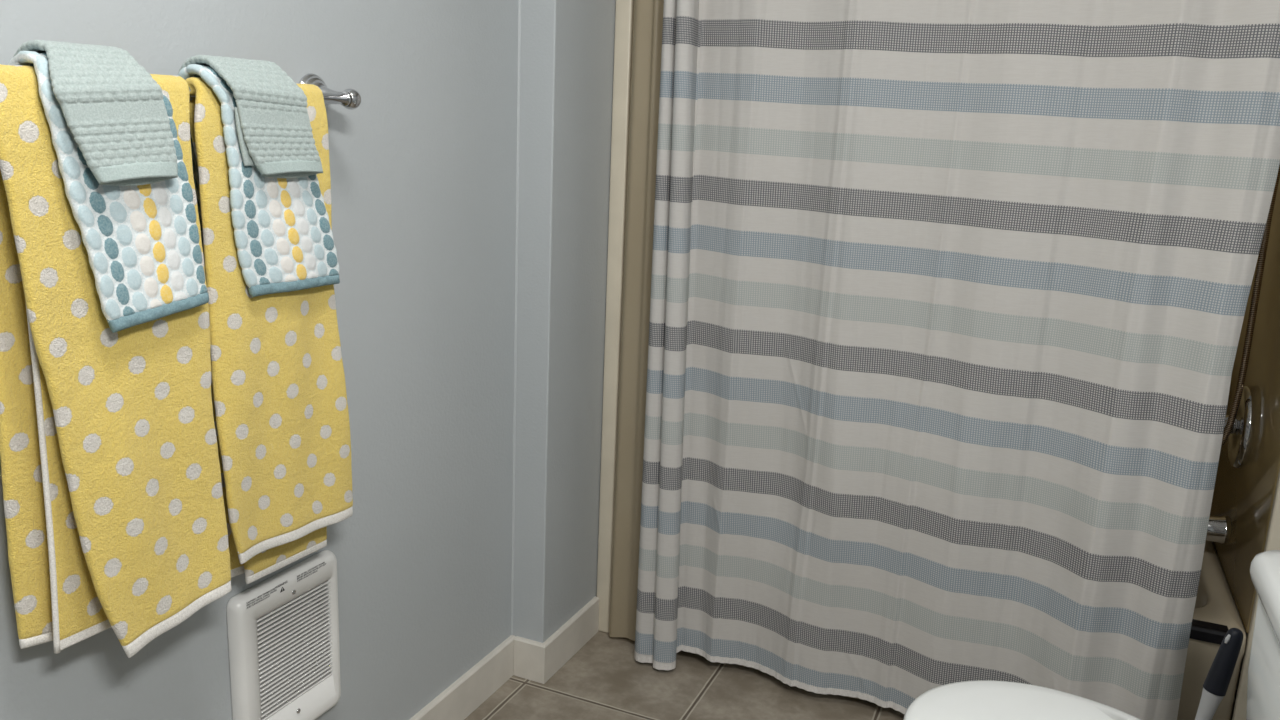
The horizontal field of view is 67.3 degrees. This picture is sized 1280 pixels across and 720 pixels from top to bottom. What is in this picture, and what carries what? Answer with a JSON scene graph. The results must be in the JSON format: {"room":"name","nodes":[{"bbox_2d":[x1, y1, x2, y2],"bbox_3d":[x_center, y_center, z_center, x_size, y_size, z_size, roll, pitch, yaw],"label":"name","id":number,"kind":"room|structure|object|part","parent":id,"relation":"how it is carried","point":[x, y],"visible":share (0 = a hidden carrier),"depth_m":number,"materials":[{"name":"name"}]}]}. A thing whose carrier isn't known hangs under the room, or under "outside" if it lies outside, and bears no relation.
{"room":"bathroom","nodes":[
{"label":"bathroom","id":0,"kind":"room"},
{"bbox_2d":[0,0,518,719],"bbox_3d":[-0.712,-0.242,1.221,0.100,2.400,4.500,8,13,23],"label":"wall","id":1,"kind":"structure","parent":0,"point":[423,172],"depth_m":1.77,"materials":[{"name":"grey paint"}]},
{"bbox_2d":[188,73,360,109],"bbox_3d":[-0.596,-0.344,1.216,0.090,0.086,0.678,8,13,23],"label":"towel bar","id":2,"kind":"object","parent":1,"relation":"attached to","point":[350,99],"visible":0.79,"depth_m":1.47,"materials":[{"name":"silver metal"}]},
{"bbox_2d":[0,64,231,657],"bbox_3d":[-0.634,0.013,1.157,0.080,0.704,0.260,8,13,23],"label":"bath towel","id":3,"kind":"object","parent":2,"relation":"hanging from","point":[114,509],"visible":0.8,"depth_m":1.13,"materials":[{"name":"yellow fabric"}]},
{"bbox_2d":[7,51,208,332],"bbox_3d":[-0.621,-0.195,1.125,0.108,0.309,0.190,8,13,23],"label":"hand towel","id":4,"kind":"object","parent":3,"relation":"on","point":[141,242],"visible":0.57,"depth_m":1.11,"materials":[{"name":"multicoloured fabric"}]},
{"bbox_2d":[14,40,177,185],"bbox_3d":[-0.624,-0.277,1.084,0.133,0.154,0.141,8,13,23],"label":"washcloth","id":5,"kind":"object","parent":4,"relation":"hanging from","point":[115,111],"visible":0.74,"depth_m":1.06,"materials":[{"name":"fabric"}]},
{"bbox_2d":[185,77,352,583],"bbox_3d":[-0.536,-0.027,1.395,0.078,0.733,0.270,8,13,23],"label":"bath towel","id":6,"kind":"object","parent":2,"relation":"hanging from","point":[281,413],"visible":0.75,"depth_m":1.38,"materials":[{"name":"yellow fabric"}]},
{"bbox_2d":[177,64,339,296],"bbox_3d":[-0.527,-0.248,1.333,0.100,0.301,0.216,8,13,23],"label":"hand towel","id":7,"kind":"object","parent":6,"relation":"on","point":[284,242],"visible":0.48,"depth_m":1.31,"materials":[{"name":"multicoloured fabric"}]},
{"bbox_2d":[178,55,322,177],"bbox_3d":[-0.529,-0.327,1.300,0.126,0.156,0.158,8,13,23],"label":"washcloth","id":8,"kind":"object","parent":7,"relation":"hanging from","point":[274,130],"visible":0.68,"depth_m":1.27,"materials":[{"name":"fabric"}]},
{"bbox_3d":[-0.475,-0.408,1.489,0.052,0.035,0.035,8,13,23],"label":"post","id":9,"kind":"part","parent":2,"relation":"part of","materials":[{"name":"silver metal"}]},
{"bbox_2d":[226,550,340,719],"bbox_3d":[-0.581,0.491,1.598,0.025,0.294,0.230,8,13,23],"label":"wall heater","id":10,"kind":"object","parent":1,"relation":"attached to","point":[283,629],"visible":1,"depth_m":1.58,"materials":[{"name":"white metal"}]},
{"bbox_2d":[409,635,515,719],"bbox_3d":[-0.941,0.991,0.922,0.014,0.098,3.139,8,13,23],"label":"baseboard","id":11,"kind":"structure","parent":1,"relation":"attached to","point":[468,692],"depth_m":2.16,"materials":[{"name":"white paint"}]},
{"bbox_2d":[511,0,520,634],"bbox_3d":[-0.263,-0.460,2.077,0.006,2.302,0.006,8,13,23],"label":"trim","id":12,"kind":"structure","parent":1,"relation":"attached to","point":[519,15],"depth_m":2.15,"materials":[{"name":"grey paint"}]},
{"bbox_2d":[596,0,633,632],"bbox_3d":[-0.058,-0.246,2.352,0.043,1.980,0.022,8,13,23],"label":"trim","id":13,"kind":"structure","parent":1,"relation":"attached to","point":[624,10],"depth_m":2.36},
{"bbox_2d":[513,0,615,642],"bbox_3d":[-0.174,-0.436,2.213,0.106,2.440,0.305,8,13,23],"label":"wall column","id":14,"kind":"structure","parent":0,"point":[567,55],"depth_m":2.20,"materials":[{"name":"grey paint"}]},
{"bbox_2d":[514,596,598,683],"bbox_3d":[-0.206,0.694,2.430,0.084,0.098,0.291,8,13,23],"label":"baseboard","id":15,"kind":"structure","parent":14,"relation":"attached to","point":[535,661],"depth_m":2.33,"materials":[{"name":"white paint"}]},
{"bbox_2d":[464,631,1240,719],"bbox_3d":[0.001,1.060,1.158,1.960,0.060,4.500,8,13,23],"label":"floor","id":16,"kind":"structure","parent":0,"point":[604,680],"depth_m":2.27,"materials":[{"name":"beige tile"}]},
{"bbox_2d":[681,540,1245,719],"bbox_3d":[0.723,0.569,2.575,1.404,0.353,0.792,8,13,23],"label":"bathtub","id":17,"kind":"object","parent":16,"relation":"on","point":[1214,603],"depth_m":1.99,"materials":[{"name":"beige ceramic"}]},
{"bbox_3d":[1.052,0.540,2.002,0.298,0.026,0.041,8,13,23],"label":"rubber strip","id":18,"kind":"part","parent":17,"relation":"part of","materials":[{"name":"black rubber"}]},
{"bbox_2d":[903,550,1279,719],"bbox_3d":[0.718,0.645,1.382,0.674,0.710,0.454,8,13,23],"label":"toilet","id":19,"kind":"object","parent":16,"relation":"on","point":[976,699],"visible":1,"depth_m":1.49,"materials":[{"name":"white ceramic"}]},
{"bbox_3d":[0.602,0.578,1.421,0.414,0.023,0.374,8,13,23],"label":"lid","id":20,"kind":"part","parent":19,"relation":"part of","materials":[{"name":"white plastic"}]},
{"bbox_3d":[0.934,0.520,1.260,0.205,0.302,0.424,8,13,23],"label":"tank","id":21,"kind":"part","parent":19,"relation":"part of","materials":[{"name":"white ceramic"}]},
{"bbox_3d":[0.936,0.349,1.224,0.225,0.047,0.454,8,13,23],"label":"tank lid","id":22,"kind":"part","parent":19,"relation":"part of","materials":[{"name":"white ceramic"}]},
{"bbox_2d":[1195,628,1242,719],"bbox_3d":[0.951,0.692,1.715,0.116,0.496,0.116,-2,13,-21],"label":"toilet brush","id":23,"kind":"object","parent":16,"relation":"on","point":[1216,683],"visible":1,"depth_m":1.65,"materials":[{"name":"black plastic"}]},
{"bbox_2d":[1212,542,1230,591],"bbox_3d":[0.974,-0.526,2.845,1.652,2.400,0.120,8,13,23],"label":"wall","id":24,"kind":"structure","parent":0,"point":[1212,542],"depth_m":2.70,"materials":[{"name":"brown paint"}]},
{"bbox_2d":[1231,593,1247,673],"bbox_3d":[0.888,-0.030,0.541,0.100,2.400,4.500,8,13,23],"label":"wall","id":25,"kind":"structure","parent":0,"point":[1231,593],"depth_m":2.48,"materials":[{"name":"grey paint"}]},
{"bbox_2d":[1232,469,1279,719],"bbox_3d":[1.300,-0.066,1.775,0.113,1.980,0.022,8,13,23],"label":"trim","id":26,"kind":"structure","parent":25,"relation":"attached to","point":[1273,534],"depth_m":1.92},
{"bbox_3d":[0.646,-1.059,1.795,1.564,0.060,0.060,8,13,23],"label":"curtain rod","id":27,"kind":"object","parent":25,"relation":"attached to","visible":0},
{"bbox_2d":[609,0,862,699],"bbox_3d":[0.293,-0.153,2.168,0.744,1.887,0.024,8,13,23],"label":"liner","id":28,"kind":"object","parent":27,"relation":"hanging from","point":[648,14],"visible":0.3,"depth_m":2.31,"materials":[{"name":"beige plastic"}]},
{"bbox_2d":[634,0,1279,719],"bbox_3d":[0.573,-0.130,1.983,1.200,1.936,0.112,8,13,23],"label":"shower curtain","id":29,"kind":"object","parent":27,"relation":"hanging from","point":[949,298],"visible":0.99,"depth_m":1.99,"materials":[{"name":"fabric"}]},
{"bbox_2d":[1210,178,1279,632],"bbox_3d":[0.770,-0.397,2.381,1.418,1.632,0.768,8,13,23],"label":"wall surround","id":30,"kind":"object","parent":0,"point":[1246,494],"visible":0.07,"depth_m":2.10,"materials":[{"name":"beige plastic"}]},
{"bbox_2d":[1206,516,1230,544],"bbox_3d":[1.313,0.389,2.272,0.137,0.094,0.066,8,13,23],"label":"tub spout","id":31,"kind":"object","parent":30,"relation":"attached to","point":[1219,527],"visible":0.26,"depth_m":2.23,"materials":[{"name":"silver metal"}]},
{"bbox_2d":[1224,385,1256,468],"bbox_3d":[1.338,0.148,2.213,0.101,0.191,0.191,8,13,23],"label":"shower valve","id":32,"kind":"object","parent":30,"relation":"attached to","point":[1240,439],"visible":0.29,"depth_m":2.14,"materials":[{"name":"silver metal"}]},
{"bbox_2d":[1221,164,1279,447],"bbox_3d":[1.320,-0.424,2.061,0.180,1.376,0.056,4,12,7],"label":"shower hose","id":33,"kind":"object","parent":30,"relation":"attached to","point":[1263,249],"visible":0.38,"depth_m":2.11,"materials":[{"name":"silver metal"}]}
]}

